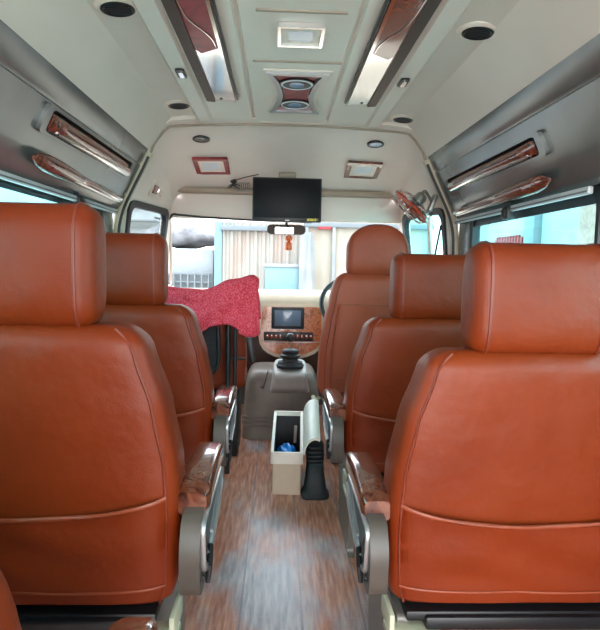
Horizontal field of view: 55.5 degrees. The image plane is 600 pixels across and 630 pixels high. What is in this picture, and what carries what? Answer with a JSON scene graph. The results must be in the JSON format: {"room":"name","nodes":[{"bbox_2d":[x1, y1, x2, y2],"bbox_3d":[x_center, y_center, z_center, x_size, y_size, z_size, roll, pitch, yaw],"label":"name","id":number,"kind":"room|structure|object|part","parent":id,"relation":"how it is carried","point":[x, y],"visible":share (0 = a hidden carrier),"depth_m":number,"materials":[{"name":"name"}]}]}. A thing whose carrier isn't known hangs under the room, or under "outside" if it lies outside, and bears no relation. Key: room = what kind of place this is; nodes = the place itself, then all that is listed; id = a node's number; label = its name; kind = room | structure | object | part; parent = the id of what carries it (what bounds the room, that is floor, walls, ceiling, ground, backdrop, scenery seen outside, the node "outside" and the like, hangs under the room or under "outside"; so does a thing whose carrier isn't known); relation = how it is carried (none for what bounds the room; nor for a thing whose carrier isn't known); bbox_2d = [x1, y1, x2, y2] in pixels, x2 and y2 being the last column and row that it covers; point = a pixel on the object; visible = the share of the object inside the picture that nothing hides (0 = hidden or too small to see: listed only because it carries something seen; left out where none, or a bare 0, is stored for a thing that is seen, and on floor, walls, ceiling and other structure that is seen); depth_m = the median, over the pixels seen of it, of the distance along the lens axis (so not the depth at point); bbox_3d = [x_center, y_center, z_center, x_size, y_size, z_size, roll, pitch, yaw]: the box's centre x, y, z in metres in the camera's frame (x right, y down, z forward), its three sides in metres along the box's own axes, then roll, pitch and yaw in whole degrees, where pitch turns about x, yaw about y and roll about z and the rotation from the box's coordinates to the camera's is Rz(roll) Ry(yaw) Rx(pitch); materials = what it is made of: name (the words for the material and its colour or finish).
{"room":"vehicle interior","nodes":[
{"label":"vehicle interior","id":0,"kind":"room"},
{"bbox_2d":[0,19,173,286],"bbox_3d":[-0.825,0.090,1.625,0.258,1.660,5.280,1,5,-2],"label":"wall","id":1,"kind":"structure","parent":0,"point":[28,81],"depth_m":1.73,"materials":[{"name":"grey plastic"}]},
{"bbox_2d":[0,170,117,215],"bbox_3d":[-0.876,-0.236,2.122,0.093,0.431,1.210,1,5,-2],"label":"window","id":2,"kind":"structure","parent":1,"relation":"in","point":[4,184],"depth_m":1.90,"materials":[{"name":"black glass"}]},
{"bbox_3d":[-0.845,-0.425,2.111,0.037,0.052,1.200,1,5,-2],"label":"curtain rail","id":3,"kind":"part","parent":2,"relation":"part of","materials":[{"name":"silver metal"}]},
{"bbox_2d":[32,152,122,202],"bbox_3d":[-0.798,-0.499,2.146,0.048,0.058,0.980,1,5,-3],"label":"handle","id":4,"kind":"object","parent":1,"relation":"attached to","point":[46,163],"visible":1,"depth_m":1.88,"materials":[{"name":"brown wood"}]},
{"bbox_3d":[-0.804,-0.512,2.322,0.032,0.041,0.627,1,5,-2],"label":"chrome arm","id":5,"kind":"part","parent":4,"relation":"part of"},
{"bbox_2d":[35,102,134,179],"bbox_3d":[-0.753,-0.612,2.117,0.050,0.086,0.978,1,5,-2],"label":"inlay","id":6,"kind":"object","parent":1,"relation":"attached to","point":[54,123],"visible":1,"depth_m":1.91,"materials":[{"name":"brown wood"}]},
{"bbox_2d":[113,151,152,232],"bbox_3d":[-0.828,0.001,2.793,0.218,1.592,0.051,1,5,-2],"label":"trim","id":7,"kind":"structure","parent":1,"relation":"attached to","point":[120,216],"depth_m":2.72,"materials":[{"name":"beige paint"}]},
{"bbox_2d":[125,200,168,238],"bbox_3d":[-0.864,-0.379,3.183,0.100,0.478,0.725,1,5,2],"label":"window frame","id":8,"kind":"structure","parent":1,"relation":"in","point":[164,213],"depth_m":3.12,"materials":[{"name":"black rubber"}]},
{"bbox_2d":[148,180,162,199],"bbox_3d":[-0.788,-0.683,3.125,0.040,0.084,0.200,1,5,0],"label":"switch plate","id":9,"kind":"object","parent":1,"relation":"attached to","point":[155,192],"visible":1,"depth_m":3.10,"materials":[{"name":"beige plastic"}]},
{"bbox_2d":[154,213,301,222],"bbox_3d":[-0.415,-0.603,3.563,0.978,0.049,0.044,1,5,-2],"label":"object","id":10,"kind":"object","parent":1,"relation":"attached to","point":[172,214],"visible":0.66,"depth_m":3.54,"materials":[{"name":"plastic"}]},
{"bbox_2d":[241,373,322,404],"bbox_3d":[-0.133,0.271,4.399,1.660,0.860,0.060,1,5,-2],"label":"wall","id":11,"kind":"structure","parent":0,"point":[243,388],"depth_m":4.39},
{"bbox_2d":[195,288,329,373],"bbox_3d":[-0.120,0.125,4.120,1.600,0.601,0.412,1,5,-2],"label":"dashboard","id":12,"kind":"object","parent":11,"relation":"attached to","point":[283,312],"visible":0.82,"depth_m":3.93,"materials":[{"name":"beige plastic"}]},
{"bbox_3d":[-0.059,0.113,3.935,0.418,0.340,0.012,1,5,-2],"label":"burl panel","id":13,"kind":"part","parent":12,"relation":"part of","materials":[{"name":"brown wood"}]},
{"bbox_2d":[319,280,333,317],"bbox_3d":[0.355,-0.055,3.677,0.369,0.386,0.415,4,6,30],"label":"steering wheel","id":14,"kind":"object","parent":12,"relation":"attached to","point":[322,296],"visible":0.16,"depth_m":3.62,"materials":[{"name":"black plastic"}]},
{"bbox_2d":[169,220,399,285],"bbox_3d":[-0.104,-0.394,3.956,1.674,0.522,0.664,1,5,-2],"label":"window","id":15,"kind":"structure","parent":11,"relation":"in","point":[170,242],"depth_m":3.85,"materials":[{"name":"clear glass"}]},
{"bbox_2d":[150,115,425,205],"bbox_3d":[-0.065,-0.823,3.129,1.401,0.338,0.820,1,5,-2],"label":"ceiling","id":16,"kind":"structure","parent":0,"point":[249,152],"depth_m":3.11,"materials":[{"name":"beige plastic"}]},
{"bbox_2d":[192,135,209,142],"bbox_3d":[-0.512,-0.911,2.954,0.091,0.022,0.090,2,5,4],"label":"recessed light","id":17,"kind":"object","parent":16,"relation":"in","point":[199,138],"visible":1,"depth_m":2.94,"materials":[{"name":"black plastic"}]},
{"bbox_2d":[192,157,229,174],"bbox_3d":[-0.505,-0.853,3.264,0.196,0.069,0.208,1,5,-2],"label":"lamp","id":18,"kind":"object","parent":16,"relation":"attached to","point":[203,165],"visible":1,"depth_m":3.25,"materials":[{"name":"red paint"}]},
{"bbox_2d":[235,182,249,191],"bbox_3d":[-0.347,-0.773,3.441,0.096,0.056,0.007,2,5,7],"label":"coiled cord","id":19,"kind":"object","parent":16,"relation":"hanging from","point":[238,182],"visible":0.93,"depth_m":3.44,"materials":[{"name":"black plastic"}]},
{"bbox_2d":[228,174,258,188],"bbox_3d":[-0.335,-0.787,3.373,0.195,0.086,0.031,3,5,14],"label":"wire bundle","id":20,"kind":"object","parent":16,"relation":"hanging from","point":[233,181],"visible":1,"depth_m":3.39,"materials":[{"name":"black plastic"}]},
{"bbox_2d":[252,173,321,222],"bbox_3d":[-0.075,-0.686,3.327,0.400,0.286,0.081,1,5,-2],"label":"monitor","id":21,"kind":"object","parent":16,"relation":"hanging from","point":[285,198],"visible":1,"depth_m":3.29,"materials":[{"name":"black plastic"}]},
{"bbox_2d":[259,121,326,135],"bbox_3d":[-0.037,-0.921,2.820,0.330,0.026,0.169,1,5,-2],"label":"panel","id":22,"kind":"object","parent":16,"relation":"attached to","point":[270,130],"visible":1,"depth_m":2.83,"materials":[{"name":"beige plastic"}]},
{"bbox_2d":[344,161,382,178],"bbox_3d":[0.364,-0.837,3.297,0.196,0.069,0.208,1,5,-3],"label":"lamp","id":23,"kind":"object","parent":16,"relation":"attached to","point":[355,169],"visible":1,"depth_m":3.28,"materials":[{"name":"white plastic"}]},
{"bbox_2d":[367,140,383,147],"bbox_3d":[0.397,-0.895,2.989,0.091,0.022,0.090,2,5,4],"label":"recessed light","id":24,"kind":"object","parent":16,"relation":"in","point":[375,143],"visible":1,"depth_m":2.98,"materials":[{"name":"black plastic"}]},
{"bbox_2d":[0,0,599,156],"bbox_3d":[0.021,-0.720,0.841,1.400,0.234,3.800,1,5,-2],"label":"ceiling","id":25,"kind":"structure","parent":0,"point":[126,66],"depth_m":1.77,"materials":[{"name":"beige plastic"}]},
{"bbox_2d":[93,0,137,17],"bbox_3d":[-0.495,-0.833,1.545,0.124,0.022,0.124,0,5,-10],"label":"speaker","id":26,"kind":"object","parent":25,"relation":"in","point":[112,8],"visible":0.94,"depth_m":1.53,"materials":[{"name":"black plastic"}]},
{"bbox_2d":[164,100,190,109],"bbox_3d":[-0.529,-0.917,2.491,0.124,0.022,0.124,0,5,-10],"label":"ceiling vent","id":27,"kind":"object","parent":25,"relation":"in","point":[173,104],"visible":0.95,"depth_m":2.46,"materials":[{"name":"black plastic"}]},
{"bbox_2d":[175,68,186,77],"bbox_3d":[-0.417,-0.845,1.999,0.032,0.010,0.090,1,5,-2],"label":"button","id":28,"kind":"object","parent":25,"relation":"attached to","point":[180,72],"visible":1,"depth_m":1.98,"materials":[{"name":"silver plastic"}]},
{"bbox_2d":[161,0,238,102],"bbox_3d":[-0.281,-0.785,1.281,0.136,0.018,2.111,1,5,-2],"label":"ceiling light panel","id":29,"kind":"object","parent":25,"relation":"attached to","point":[194,23],"visible":1,"depth_m":1.72,"materials":[{"name":"silver metal"}]},
{"bbox_3d":[-0.261,-0.764,1.017,0.080,0.013,1.580,1,5,-2],"label":"lacquer panel","id":30,"kind":"part","parent":29,"relation":"part of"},
{"bbox_3d":[-0.225,-0.784,1.283,0.015,0.018,2.111,1,5,-2],"label":"edge rail","id":31,"kind":"part","parent":29,"relation":"part of","materials":[{"name":"silver metal"}]},
{"bbox_2d":[253,60,341,64],"bbox_3d":[-0.008,-0.851,1.918,0.300,0.005,0.012,1,5,-2],"label":"trim","id":32,"kind":"structure","parent":25,"relation":"attached to","point":[275,61],"depth_m":1.91,"materials":[{"name":"beige plastic"}]},
{"bbox_2d":[263,68,332,113],"bbox_3d":[-0.016,-0.875,2.262,0.244,0.015,0.544,1,5,-2],"label":"panel","id":33,"kind":"object","parent":25,"relation":"attached to","point":[296,83],"visible":1,"depth_m":2.17,"materials":[{"name":"red paint"}]},
{"bbox_3d":[-0.016,-0.879,2.262,0.164,0.006,0.470,1,5,-2],"label":"burgundy panel","id":34,"kind":"part","parent":33,"relation":"part of","materials":[{"name":"paint"}]},
{"bbox_2d":[278,22,325,47],"bbox_3d":[0.002,-0.823,1.680,0.136,0.014,0.150,1,5,-2],"label":"recessed light","id":35,"kind":"object","parent":25,"relation":"in","point":[290,34],"visible":1,"depth_m":1.67,"materials":[{"name":"white plastic"}]},
{"bbox_2d":[256,8,347,14],"bbox_3d":[0.006,-0.817,1.535,0.250,0.005,0.012,1,5,-2],"label":"trim","id":36,"kind":"structure","parent":25,"relation":"attached to","point":[257,9],"depth_m":1.53,"materials":[{"name":"beige plastic"}]},
{"bbox_2d":[345,0,441,106],"bbox_3d":[0.289,-0.775,1.303,0.136,0.018,2.111,1,5,-2],"label":"ceiling light panel","id":37,"kind":"object","parent":25,"relation":"attached to","point":[399,24],"visible":1,"depth_m":1.70,"materials":[{"name":"silver metal"}]},
{"bbox_3d":[0.234,-0.776,1.301,0.015,0.018,2.111,1,5,-2],"label":"edge rail","id":38,"kind":"part","parent":37,"relation":"part of","materials":[{"name":"silver metal"}]},
{"bbox_3d":[0.289,-0.754,1.038,0.080,0.013,1.580,1,5,-2],"label":"lacquer panel","id":39,"kind":"part","parent":37,"relation":"part of","materials":[{"name":"brown wood"}]},
{"bbox_2d":[390,114,412,122],"bbox_3d":[0.480,-0.910,2.649,0.124,0.022,0.124,2,5,5],"label":"ceiling vent","id":40,"kind":"object","parent":25,"relation":"in","point":[400,118],"visible":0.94,"depth_m":2.62,"materials":[{"name":"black plastic"}]},
{"bbox_2d":[397,78,409,86],"bbox_3d":[0.372,-0.833,2.049,0.032,0.010,0.090,1,5,-2],"label":"button","id":41,"kind":"object","parent":25,"relation":"attached to","point":[403,82],"visible":1,"depth_m":2.04,"materials":[{"name":"silver plastic"}]},
{"bbox_2d":[456,21,495,40],"bbox_3d":[0.516,-0.822,1.654,0.124,0.022,0.124,2,5,5],"label":"ceiling vent","id":42,"kind":"object","parent":25,"relation":"in","point":[475,30],"visible":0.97,"depth_m":1.64,"materials":[{"name":"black plastic"}]},
{"bbox_2d":[299,232,314,289],"bbox_3d":[0.081,-0.603,6.787,0.184,0.750,0.113,1,5,-2],"label":"curtain","id":43,"kind":"object","parent":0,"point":[307,256],"depth_m":6.74,"materials":[{"name":"white fabric"}]},
{"bbox_2d":[185,404,535,629],"bbox_3d":[-0.045,0.955,1.791,1.800,0.060,5.400,1,5,-2],"label":"floor","id":44,"kind":"structure","parent":0,"point":[281,561],"depth_m":2.07,"materials":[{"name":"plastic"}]},
{"bbox_2d":[0,570,157,629],"bbox_3d":[-0.503,0.437,0.668,0.678,1.141,0.576,1,5,-3],"label":"passenger seat","id":45,"kind":"object","parent":44,"relation":"on","point":[9,618],"visible":1,"depth_m":0.51,"materials":[{"name":"orange leather"}]},
{"bbox_3d":[-0.530,0.392,0.491,0.593,0.570,0.201,1,5,-3],"label":"backrest","id":46,"kind":"part","parent":45,"relation":"part of","materials":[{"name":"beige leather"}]},
{"bbox_2d":[0,202,223,629],"bbox_3d":[-0.502,0.338,1.322,0.678,1.141,0.576,1,5,-2],"label":"passenger seat","id":47,"kind":"object","parent":44,"relation":"on","point":[104,521],"visible":0.98,"depth_m":1.06,"materials":[{"name":"orange leather"}]},
{"bbox_3d":[-0.532,0.293,1.146,0.593,0.570,0.201,1,5,-2],"label":"backrest","id":48,"kind":"part","parent":47,"relation":"part of","materials":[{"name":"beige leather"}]},
{"bbox_3d":[-0.313,0.753,1.352,0.024,0.318,0.410,1,5,-2],"label":"leg","id":49,"kind":"part","parent":47,"relation":"part of","materials":[{"name":"grey metal"}]},
{"bbox_3d":[-0.213,0.447,1.246,0.038,0.160,0.382,1,5,-2],"label":"armrest","id":50,"kind":"part","parent":47,"relation":"part of","materials":[{"name":"beige plastic"}]},
{"bbox_3d":[-0.183,0.501,1.155,0.015,0.061,0.053,1,5,-2],"label":"recline lever","id":51,"kind":"part","parent":47,"relation":"part of","materials":[{"name":"black plastic"}]},
{"bbox_2d":[99,233,236,467],"bbox_3d":[-0.552,0.287,2.064,0.678,1.141,0.576,1,5,-2],"label":"passenger seat","id":52,"kind":"object","parent":44,"relation":"on","point":[136,263],"visible":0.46,"depth_m":1.79,"materials":[{"name":"orange leather"}]},
{"bbox_3d":[-0.582,0.243,1.888,0.593,0.570,0.201,1,5,-2],"label":"backrest","id":53,"kind":"part","parent":52,"relation":"part of","materials":[{"name":"orange leather"}]},
{"bbox_3d":[-0.262,0.396,1.988,0.038,0.160,0.382,1,5,-2],"label":"armrest","id":54,"kind":"part","parent":52,"relation":"part of","materials":[{"name":"beige plastic"}]},
{"bbox_3d":[-0.232,0.450,1.897,0.015,0.061,0.053,1,5,-2],"label":"recline lever","id":55,"kind":"part","parent":52,"relation":"part of","materials":[{"name":"black plastic"}]},
{"bbox_2d":[202,325,254,473],"bbox_3d":[-0.463,0.347,2.891,0.474,0.942,0.085,1,5,-8],"label":"frame","id":56,"kind":"object","parent":44,"relation":"on","point":[211,335],"visible":0.31,"depth_m":2.88,"materials":[{"name":"black plastic"}]},
{"bbox_3d":[-0.533,0.167,2.874,0.230,0.220,0.015,1,5,-2],"label":"net panel","id":57,"kind":"part","parent":56,"relation":"part of","materials":[{"name":"black fabric"}]},
{"bbox_2d":[164,275,260,336],"bbox_3d":[-0.464,-0.043,2.869,0.539,0.329,0.203,1,5,-2],"label":"towel","id":58,"kind":"object","parent":56,"relation":"on","point":[235,303],"visible":0.73,"depth_m":2.80,"materials":[{"name":"red fabric"}]},
{"bbox_2d":[213,325,246,455],"bbox_3d":[-0.525,0.329,3.227,0.456,0.915,0.415,1,5,-2],"label":"seat","id":59,"kind":"object","parent":44,"relation":"on","point":[219,375],"visible":0.25,"depth_m":3.05,"materials":[{"name":"brown leather"}]},
{"bbox_3d":[-0.532,0.600,3.309,0.360,0.360,0.280,1,5,-2],"label":"seat","id":60,"kind":"part","parent":59,"relation":"part of","materials":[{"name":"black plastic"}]},
{"bbox_3d":[-0.516,0.135,3.089,0.456,0.505,0.174,1,5,-2],"label":"backrest","id":61,"kind":"part","parent":59,"relation":"part of","materials":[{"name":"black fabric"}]},
{"bbox_2d":[214,367,246,389],"bbox_3d":[-0.528,0.349,3.307,0.429,0.130,0.260,1,5,-2],"label":"seat","id":62,"kind":"object","parent":59,"relation":"on","point":[215,388],"depth_m":3.21,"materials":[{"name":"orange leather"}]},
{"bbox_2d":[241,359,319,439],"bbox_3d":[-0.119,0.510,3.671,0.500,0.492,0.553,1,5,-2],"label":"engine cover","id":63,"kind":"object","parent":44,"relation":"on","point":[284,390],"visible":0.73,"depth_m":3.52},
{"bbox_2d":[276,333,303,369],"bbox_3d":[-0.058,0.214,3.466,0.170,0.212,0.162,1,5,-2],"label":"lever","id":64,"kind":"object","parent":63,"relation":"attached to","point":[290,355],"visible":1,"depth_m":3.42,"materials":[{"name":"black rubber"}]},
{"bbox_3d":[-0.058,0.136,3.446,0.054,0.053,0.054,1,5,-2],"label":"knob","id":65,"kind":"part","parent":64,"relation":"part of","materials":[{"name":"black plastic"}]},
{"bbox_2d":[270,399,319,494],"bbox_3d":[-0.022,0.642,2.844,0.231,0.380,0.368,1,5,0],"label":"storage box","id":66,"kind":"object","parent":44,"relation":"on","point":[286,471],"visible":1,"depth_m":2.73,"materials":[{"name":"beige plastic"}]},
{"bbox_2d":[277,442,295,451],"bbox_3d":[-0.067,0.701,2.786,0.111,0.150,0.224,1,5,-2],"label":"plastic bag","id":67,"kind":"object","parent":66,"relation":"in","point":[286,447],"visible":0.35,"depth_m":2.76,"materials":[{"name":"blue plastic"}]},
{"bbox_2d":[293,425,296,442],"bbox_3d":[-0.023,0.600,2.873,0.022,0.089,0.002,-2,6,-36],"label":"paper card","id":68,"kind":"object","parent":66,"relation":"in","point":[295,426],"visible":1,"depth_m":2.87,"materials":[{"name":"beige paper"}]},
{"bbox_3d":[0.056,0.547,2.825,0.078,0.185,0.340,1,5,0],"label":"lid","id":69,"kind":"part","parent":66,"relation":"part of","materials":[{"name":"white plastic"}]},
{"bbox_2d":[301,440,328,499],"bbox_3d":[0.071,0.729,2.722,0.132,0.232,0.218,1,5,-2],"label":"rubber boot","id":70,"kind":"object","parent":44,"relation":"on","point":[314,487],"visible":0.9,"depth_m":2.67,"materials":[{"name":"black rubber"}]},
{"bbox_2d":[311,224,408,463],"bbox_3d":[0.367,0.164,3.164,0.594,1.292,0.578,1,5,-2],"label":"seat","id":71,"kind":"object","parent":44,"relation":"on","point":[360,294],"visible":0.48,"depth_m":2.87,"materials":[{"name":"leather"}]},
{"bbox_3d":[0.087,0.451,3.113,0.042,0.060,0.191,1,5,-2],"label":"recline lever","id":72,"kind":"part","parent":71,"relation":"part of","materials":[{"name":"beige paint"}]},
{"bbox_3d":[0.384,0.098,2.986,0.575,0.635,0.198,1,5,-2],"label":"backrest","id":73,"kind":"part","parent":71,"relation":"part of","materials":[{"name":"leather"}]},
{"bbox_2d":[323,253,465,557],"bbox_3d":[0.411,0.333,2.254,0.678,1.141,0.576,1,5,-2],"label":"passenger seat","id":74,"kind":"object","parent":44,"relation":"on","point":[425,290],"visible":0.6,"depth_m":1.97,"materials":[{"name":"orange leather"}]},
{"bbox_3d":[0.100,0.485,2.063,0.015,0.061,0.053,1,5,-2],"label":"recline lever","id":75,"kind":"part","parent":74,"relation":"part of","materials":[{"name":"black plastic"}]},
{"bbox_3d":[0.125,0.432,2.156,0.038,0.160,0.382,1,5,-2],"label":"armrest","id":76,"kind":"part","parent":74,"relation":"part of","materials":[{"name":"beige plastic"}]},
{"bbox_3d":[0.186,0.740,2.268,0.024,0.318,0.410,1,5,-2],"label":"leg","id":77,"kind":"part","parent":74,"relation":"part of","materials":[{"name":"grey metal"}]},
{"bbox_3d":[0.457,0.290,2.081,0.593,0.570,0.201,1,5,-2],"label":"backrest","id":78,"kind":"part","parent":74,"relation":"part of","materials":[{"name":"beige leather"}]},
{"bbox_2d":[346,241,599,629],"bbox_3d":[0.441,0.397,1.447,0.678,1.141,0.576,1,5,-2],"label":"passenger seat","id":79,"kind":"object","parent":44,"relation":"on","point":[484,513],"visible":1,"depth_m":1.18,"materials":[{"name":"orange leather"}]},
{"bbox_3d":[0.130,0.549,1.256,0.015,0.061,0.053,1,5,-2],"label":"recline lever","id":80,"kind":"part","parent":79,"relation":"part of","materials":[{"name":"black plastic"}]},
{"bbox_3d":[0.155,0.496,1.349,0.038,0.160,0.382,1,5,-2],"label":"armrest","id":81,"kind":"part","parent":79,"relation":"part of","materials":[{"name":"beige plastic"}]},
{"bbox_3d":[0.216,0.804,1.461,0.024,0.318,0.410,1,5,-2],"label":"leg","id":82,"kind":"part","parent":79,"relation":"part of","materials":[{"name":"grey metal"}]},
{"bbox_3d":[0.486,0.353,1.274,0.593,0.570,0.201,1,5,-2],"label":"backrest","id":83,"kind":"part","parent":79,"relation":"part of","materials":[{"name":"orange leather"}]},
{"bbox_3d":[0.706,0.813,1.480,0.024,0.318,0.410,1,5,-2],"label":"leg","id":84,"kind":"part","parent":79,"relation":"part of","materials":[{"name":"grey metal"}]},
{"bbox_2d":[398,34,599,254],"bbox_3d":[0.775,0.118,1.687,0.258,1.660,5.280,1,5,-2],"label":"wall","id":85,"kind":"structure","parent":0,"point":[563,103],"depth_m":1.71,"materials":[{"name":"grey plastic"}]},
{"bbox_2d":[170,193,400,222],"bbox_3d":[-0.086,-0.679,3.613,1.500,0.158,0.060,1,5,-2],"label":"trim","id":86,"kind":"structure","parent":85,"relation":"attached to","point":[333,209],"depth_m":3.59,"materials":[{"name":"beige plastic"}]},
{"bbox_2d":[177,187,393,198],"bbox_3d":[-0.082,-0.759,3.546,1.360,0.030,0.100,1,5,-2],"label":"trim","id":87,"kind":"structure","parent":85,"relation":"attached to","point":[189,190],"depth_m":3.51,"materials":[{"name":"beige plastic"}]},
{"bbox_2d":[267,223,305,234],"bbox_3d":[-0.086,-0.575,3.602,0.240,0.134,0.076,1,5,-2],"label":"mirror","id":88,"kind":"object","parent":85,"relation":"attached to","point":[286,229],"visible":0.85,"depth_m":3.57,"materials":[{"name":"silver glass"}]},
{"bbox_3d":[-0.098,-0.535,3.568,0.115,0.052,0.003,1,5,-2],"label":"glass","id":89,"kind":"part","parent":88,"relation":"part of","materials":[{"name":"mirror"}]},
{"bbox_2d":[285,235,291,249],"bbox_3d":[-0.070,-0.466,3.558,0.046,0.126,0.046,1,5,-2],"label":"charm","id":90,"kind":"object","parent":88,"relation":"hanging from","point":[288,238],"visible":1,"depth_m":3.54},
{"bbox_2d":[150,123,425,160],"bbox_3d":[-0.050,-0.837,2.736,1.331,0.156,0.012,1,5,-2],"label":"trim","id":91,"kind":"structure","parent":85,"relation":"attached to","point":[220,124],"depth_m":2.73,"materials":[{"name":"beige plastic"}]},
{"bbox_2d":[394,189,437,224],"bbox_3d":[0.574,-0.552,2.910,0.200,0.178,0.219,-2,6,-35],"label":"fan","id":92,"kind":"object","parent":85,"relation":"attached to","point":[413,206],"visible":0.98,"depth_m":2.88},
{"bbox_3d":[0.532,-0.598,2.918,0.066,0.074,0.090,1,5,-2],"label":"blade","id":93,"kind":"part","parent":92,"relation":"part of","materials":[{"name":"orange plastic"}]},
{"bbox_3d":[0.608,-0.591,2.908,0.074,0.074,0.063,1,5,-2],"label":"motor","id":94,"kind":"part","parent":92,"relation":"part of","materials":[{"name":"grey metal"}]},
{"bbox_2d":[402,208,447,254],"bbox_3d":[0.709,-0.351,3.243,0.100,0.478,0.725,1,5,-6],"label":"window","id":95,"kind":"structure","parent":85,"relation":"in","point":[406,220],"depth_m":3.06,"materials":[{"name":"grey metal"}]},
{"bbox_2d":[423,159,458,254],"bbox_3d":[0.691,0.028,2.851,0.218,1.592,0.051,1,5,-2],"label":"trim","id":96,"kind":"structure","parent":85,"relation":"attached to","point":[453,236],"depth_m":2.79,"materials":[{"name":"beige plastic"}]},
{"bbox_2d":[444,130,549,194],"bbox_3d":[0.705,-0.555,2.175,0.046,0.077,0.978,1,5,-2],"label":"inlay","id":97,"kind":"object","parent":85,"relation":"attached to","point":[532,147],"visible":1,"depth_m":1.98,"materials":[{"name":"brown wood"}]},
{"bbox_2d":[453,175,550,215],"bbox_3d":[0.740,-0.448,2.208,0.048,0.058,0.980,1,5,-2],"label":"handle","id":98,"kind":"object","parent":85,"relation":"attached to","point":[532,185],"visible":1,"depth_m":1.95,"materials":[{"name":"brown wood"}]},
{"bbox_3d":[0.733,-0.460,2.383,0.032,0.041,0.627,1,5,-2],"label":"chrome arm","id":99,"kind":"part","parent":98,"relation":"part of"},
{"bbox_2d":[455,186,599,248],"bbox_3d":[0.799,-0.204,2.186,0.093,0.425,1.210,1,5,-2],"label":"window","id":100,"kind":"structure","parent":85,"relation":"in","point":[594,198],"depth_m":1.93,"materials":[{"name":"black glass"}]},
{"bbox_3d":[0.775,-0.388,2.174,0.037,0.052,1.200,1,5,-2],"label":"curtain rail","id":101,"kind":"part","parent":100,"relation":"part of","materials":[{"name":"silver metal"}]},
{"label":"outside","id":102,"kind":"structure","parent":0,"visible":0},
{"bbox_3d":[-0.330,1.103,8.123,40.000,0.040,44.000,1,5,-2],"label":"ground","id":103,"kind":"structure","parent":102,"visible":0},
{"bbox_2d":[0,187,172,247],"bbox_3d":[-4.601,-1.476,11.065,4.000,4.400,1.375,1,5,-2],"label":"building","id":104,"kind":"structure","parent":103,"relation":"on","point":[141,220],"depth_m":10.69,"materials":[{"name":"paint"}]},
{"bbox_2d":[168,248,213,287],"bbox_3d":[-1.724,0.088,7.856,1.240,1.970,3.050,1,5,-2],"label":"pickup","id":105,"kind":"object","parent":103,"relation":"on","point":[191,268],"visible":0.04,"depth_m":7.12,"materials":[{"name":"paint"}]},
{"bbox_2d":[139,224,214,248],"bbox_3d":[-1.684,-1.081,7.879,1.100,0.350,0.778,1,5,-2],"label":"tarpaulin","id":106,"kind":"object","parent":105,"relation":"on","point":[183,236],"visible":0.56,"depth_m":7.61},
{"bbox_2d":[214,221,314,289],"bbox_3d":[-0.497,-0.095,8.286,1.207,2.310,3.051,1,5,-2],"label":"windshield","id":107,"kind":"object","parent":103,"relation":"on","point":[241,249],"visible":0.38,"depth_m":6.93,"materials":[{"name":"clear glass"}]},
{"bbox_3d":[-1.005,-0.188,6.999,0.090,1.900,0.100,1,5,-2],"label":"corner post","id":108,"kind":"part","parent":107,"relation":"part of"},
{"bbox_3d":[-0.476,-1.046,6.892,0.960,0.060,0.060,1,5,-2],"label":"rail","id":109,"kind":"part","parent":107,"relation":"part of","materials":[{"name":"grey paint"}]},
{"bbox_2d":[300,218,434,290],"bbox_3d":[0.797,-0.159,8.524,1.640,2.450,2.660,1,5,-2],"label":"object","id":110,"kind":"object","parent":103,"relation":"on","point":[331,239],"visible":0.12,"depth_m":7.18,"materials":[{"name":"beige paint"}]},
{"bbox_3d":[0.868,-1.115,7.136,1.640,0.060,0.050,1,5,-2],"label":"rail","id":111,"kind":"part","parent":110,"relation":"part of","materials":[{"name":"white metal"}]},
{"bbox_2d":[458,204,595,244],"bbox_3d":[3.602,-0.934,6.880,1.110,4.400,9.000,1,5,-2],"label":"building","id":112,"kind":"structure","parent":103,"relation":"on","point":[574,225],"depth_m":7.14,"materials":[{"name":"paint"}]}
]}

